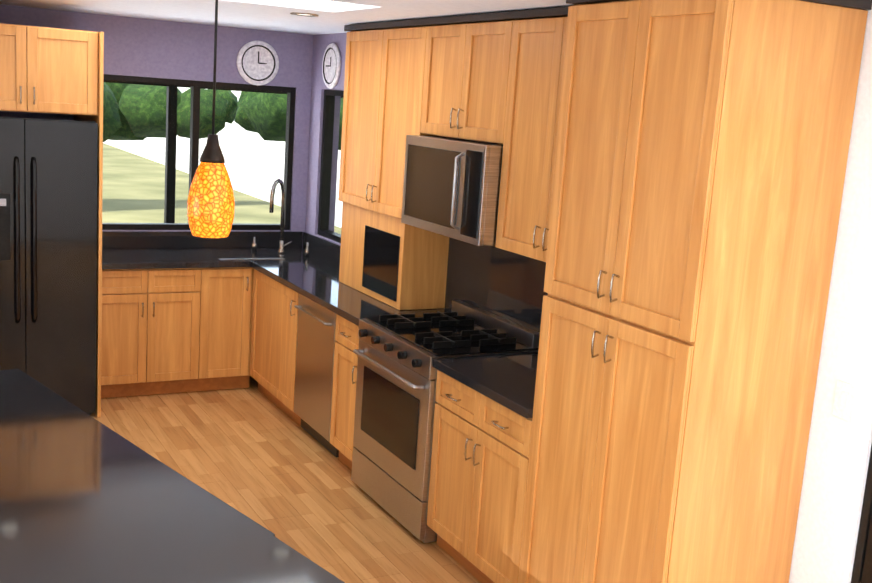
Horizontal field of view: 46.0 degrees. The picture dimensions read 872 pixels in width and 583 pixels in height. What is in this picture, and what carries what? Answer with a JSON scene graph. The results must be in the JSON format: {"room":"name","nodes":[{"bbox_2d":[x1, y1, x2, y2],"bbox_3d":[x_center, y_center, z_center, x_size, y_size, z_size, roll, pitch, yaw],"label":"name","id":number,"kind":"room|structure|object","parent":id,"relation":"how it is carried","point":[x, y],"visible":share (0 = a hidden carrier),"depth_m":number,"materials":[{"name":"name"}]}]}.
{"room":"kitchen","nodes":[
{"label":"kitchen","id":0,"kind":"room"},
{"bbox_2d":[90,376,480,582],"bbox_3d":[-3.220,1.125,4.237,7.550,0.120,12.000,-2,12,-28],"label":"floor","id":1,"kind":"structure","parent":0,"point":[253,452],"depth_m":5.48,"materials":[{"name":"brown wood"}]},
{"bbox_2d":[0,112,97,414],"bbox_3d":[-2.538,-0.179,6.271,0.756,1.768,0.962,-2,12,-28],"label":"refrigerator","id":2,"kind":"object","parent":1,"relation":"on","point":[48,229],"visible":0.92,"depth_m":5.94,"materials":[{"name":"black metal"}]},
{"bbox_2d":[96,268,191,403],"bbox_3d":[-1.979,0.216,6.902,0.744,0.859,0.595,-2,12,-28],"label":"base cabinet","id":3,"kind":"object","parent":1,"relation":"on","point":[142,314],"depth_m":6.63,"materials":[{"name":"brown wood"}]},
{"bbox_2d":[97,248,251,271],"bbox_3d":[-1.824,-0.226,6.873,1.014,0.038,0.621,-2,12,-28],"label":"countertop","id":4,"kind":"structure","parent":3,"relation":"on","point":[107,258],"depth_m":6.77,"materials":[{"name":"black stone"}]},
{"bbox_2d":[218,179,309,259],"bbox_3d":[-1.208,-0.516,7.088,0.668,0.533,0.378,-2,12,-28],"label":"sink faucet","id":5,"kind":"object","parent":4,"relation":"on","point":[281,243],"visible":1,"depth_m":7.20,"materials":[{"name":"silver metal"}]},
{"bbox_2d":[0,368,344,582],"bbox_3d":[-1.250,0.959,3.042,1.310,0.898,2.256,-2,12,-28],"label":"kitchen island","id":6,"kind":"object","parent":1,"relation":"on","point":[85,497],"visible":1,"depth_m":2.71,"materials":[{"name":"black stone"}]},
{"bbox_2d":[188,264,243,391],"bbox_3d":[-1.548,0.209,7.100,0.429,0.859,0.652,-2,12,-28],"label":"base cabinet","id":7,"kind":"object","parent":1,"relation":"on","point":[216,322],"depth_m":6.85,"materials":[{"name":"brown wood"}]},
{"bbox_2d":[240,264,327,425],"bbox_3d":[-0.828,0.329,6.715,0.646,0.859,0.866,-2,12,-28],"label":"base cabinet","id":8,"kind":"object","parent":1,"relation":"on","point":[270,313],"depth_m":6.65,"materials":[{"name":"brown wood"}]},
{"bbox_2d":[232,248,447,327],"bbox_3d":[-0.692,-0.077,6.481,0.605,0.038,2.411,-2,12,-28],"label":"countertop","id":9,"kind":"structure","parent":8,"relation":"on","point":[314,276],"depth_m":6.25,"materials":[{"name":"black stone"}]},
{"bbox_2d":[336,204,363,291],"bbox_3d":[-0.372,-0.276,6.192,0.301,0.498,0.361,-2,12,-28],"label":"wall cabinet","id":10,"kind":"object","parent":9,"relation":"on","point":[347,254],"depth_m":6.16,"materials":[{"name":"brown wood"}]},
{"bbox_2d":[360,212,447,311],"bbox_3d":[-0.171,-0.193,5.821,0.301,0.498,0.500,-2,12,-28],"label":"wall cabinet","id":11,"kind":"object","parent":9,"relation":"on","point":[404,267],"depth_m":5.64,"materials":[{"name":"brown wood"}]},
{"bbox_2d":[294,294,338,456],"bbox_3d":[-0.487,0.464,6.086,0.604,0.847,0.576,-2,12,-28],"label":"dishwasher","id":12,"kind":"object","parent":1,"relation":"on","point":[316,326],"visible":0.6,"depth_m":5.94,"materials":[{"name":"silver metal"}]},
{"bbox_2d":[330,312,359,470],"bbox_3d":[-0.235,0.560,5.687,0.580,0.859,0.370,-2,12,-28],"label":"base cabinet","id":13,"kind":"object","parent":1,"relation":"on","point":[346,335],"depth_m":5.58,"materials":[{"name":"brown wood"}]},
{"bbox_2d":[351,300,539,542],"bbox_3d":[0.002,0.609,5.139,0.641,0.973,0.803,-2,12,-28],"label":"range","id":14,"kind":"object","parent":1,"relation":"on","point":[397,354],"visible":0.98,"depth_m":4.95,"materials":[{"name":"silver metal"}]},
{"bbox_2d":[427,372,527,582],"bbox_3d":[0.412,0.826,4.487,0.580,0.859,0.777,-2,12,-28],"label":"base cabinet","id":15,"kind":"object","parent":1,"relation":"on","point":[477,455],"depth_m":4.34,"materials":[{"name":"brown wood"}]},
{"bbox_2d":[432,352,531,419],"bbox_3d":[0.431,0.385,4.399,0.605,0.038,0.777,-2,12,-28],"label":"countertop","id":16,"kind":"structure","parent":15,"relation":"on","point":[503,378],"depth_m":4.39,"materials":[{"name":"black stone"}]},
{"bbox_2d":[512,0,871,582],"bbox_3d":[0.836,0.207,3.657,0.580,2.430,0.810,-2,12,-28],"label":"tall cabinet","id":17,"kind":"object","parent":1,"relation":"on","point":[654,266],"depth_m":3.33,"materials":[{"name":"brown wood"}]},
{"bbox_2d":[0,0,573,34],"bbox_3d":[-0.215,-1.255,3.305,2.998,0.410,8.200,-2,12,-28],"label":"ceiling","id":18,"kind":"structure","parent":0,"point":[334,16],"depth_m":5.48,"materials":[{"name":"paint"}]},
{"bbox_2d":[187,0,234,237],"bbox_3d":[-0.548,-0.527,2.545,0.120,0.784,0.120,-2,12,-28],"label":"pendant light","id":19,"kind":"object","parent":18,"relation":"hanging from","point":[210,206],"visible":1,"depth_m":2.56,"materials":[{"name":"orange glass"}]},
{"bbox_2d":[290,12,317,16],"bbox_3d":[-0.703,-1.478,5.481,0.148,0.006,0.148,-4,13,-37],"label":"recessed light","id":20,"kind":"object","parent":18,"relation":"in","point":[304,14],"visible":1,"depth_m":5.40,"materials":[{"name":"silver metal"}]},
{"bbox_2d":[0,5,871,582],"bbox_3d":[-3.092,-0.749,3.890,7.550,3.700,12.000,-2,12,-28],"label":"wall","id":21,"kind":"structure","parent":0,"point":[832,495],"depth_m":3.48,"materials":[{"name":"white paint"}]},
{"bbox_2d":[0,23,99,119],"bbox_3d":[-2.491,-1.326,6.116,0.771,0.475,0.885,-2,12,-28],"label":"upper cabinet","id":22,"kind":"object","parent":21,"relation":"attached to","point":[43,69],"depth_m":5.80,"materials":[{"name":"brown wood"}]},
{"bbox_2d":[102,74,295,229],"bbox_3d":[-1.698,-0.952,7.208,1.438,1.038,0.070,-2,12,-28],"label":"kitchen window","id":23,"kind":"structure","parent":21,"relation":"in","point":[195,123],"depth_m":7.19,"materials":[{"name":"black metal"}]},
{"bbox_2d":[97,232,303,247],"bbox_3d":[-1.701,-0.367,7.257,1.600,0.114,0.018,-2,12,-28],"label":"backsplash","id":24,"kind":"structure","parent":21,"relation":"attached to","point":[104,239],"depth_m":7.23,"materials":[{"name":"black stone"}]},
{"bbox_2d":[237,40,278,84],"bbox_3d":[-1.251,-1.607,7.226,0.310,0.310,0.023,-2,12,-28],"label":"wall clock","id":25,"kind":"object","parent":21,"relation":"attached to","point":[257,62],"visible":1,"depth_m":7.22,"materials":[{"name":"ceramic"}]},
{"bbox_2d":[318,90,343,242],"bbox_3d":[-0.638,-0.860,7.106,0.070,1.038,0.688,-2,12,-28],"label":"kitchen window","id":26,"kind":"structure","parent":21,"relation":"in","point":[326,161],"depth_m":7.35,"materials":[{"name":"black metal"}]},
{"bbox_2d":[322,43,340,88],"bbox_3d":[-0.724,-1.555,7.085,0.023,0.310,0.310,-2,12,-28],"label":"wall clock","id":27,"kind":"object","parent":21,"relation":"attached to","point":[331,66],"visible":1,"depth_m":7.07,"materials":[{"name":"ceramic"}]},
{"bbox_2d":[338,19,423,227],"bbox_3d":[-0.162,-0.957,5.734,0.325,1.032,1.087,-2,12,-28],"label":"upper cabinet","id":28,"kind":"object","parent":21,"relation":"attached to","point":[382,78],"depth_m":5.69,"materials":[{"name":"brown wood"}]},
{"bbox_2d":[304,232,539,330],"bbox_3d":[-0.039,-0.194,5.873,0.018,0.498,3.984,-2,12,-28],"label":"backsplash","id":29,"kind":"structure","parent":21,"relation":"attached to","point":[502,286],"depth_m":5.28,"materials":[{"name":"black stone"}]},
{"bbox_2d":[416,12,499,142],"bbox_3d":[0.269,-1.012,4.923,0.325,0.572,0.808,-2,12,-28],"label":"upper cabinet","id":30,"kind":"object","parent":21,"relation":"attached to","point":[458,54],"depth_m":4.87,"materials":[{"name":"brown wood"}]},
{"bbox_2d":[401,135,502,245],"bbox_3d":[0.171,-0.500,4.983,0.429,0.454,0.797,-2,12,-28],"label":"microwave","id":31,"kind":"object","parent":30,"relation":"attached to","point":[451,187],"visible":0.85,"depth_m":4.78,"materials":[{"name":"silver metal"}]},
{"bbox_2d":[484,7,563,263],"bbox_3d":[0.611,-0.640,4.303,0.325,1.032,0.836,-2,12,-28],"label":"upper cabinet","id":32,"kind":"object","parent":21,"relation":"attached to","point":[529,39],"depth_m":4.41,"materials":[{"name":"brown wood"}]},
{"bbox_2d":[851,445,871,582],"bbox_3d":[1.999,0.747,2.251,0.110,2.037,2.448,-2,12,-28],"label":"door frame","id":33,"kind":"structure","parent":21,"relation":"attached to","point":[862,570],"depth_m":3.32,"materials":[{"name":"black wood"}]},
{"label":"outside","id":34,"kind":"structure","parent":0,"visible":0},
{"bbox_2d":[102,143,340,233],"bbox_3d":[-27.224,-2.087,14.478,47.700,0.450,110.000,-2,12,-28],"label":"ground","id":35,"kind":"structure","parent":34,"point":[123,186],"depth_m":20.13,"materials":[{"name":"green plant"}]},
{"bbox_2d":[103,82,342,149],"bbox_3d":[13.849,-13.053,83.204,114.008,7.572,111.936,-2,12,-28],"label":"trees","id":36,"kind":"object","parent":35,"relation":"on","point":[128,100],"depth_m":75.16,"materials":[{"name":"green plant"}]},
{"bbox_2d":[103,74,343,222],"bbox_3d":[-2.035,-0.704,8.557,4.500,2.340,2.340,-2,12,-28],"label":"roof","id":37,"kind":"structure","parent":35,"relation":"on","point":[170,149],"depth_m":9.47,"materials":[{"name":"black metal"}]}
]}

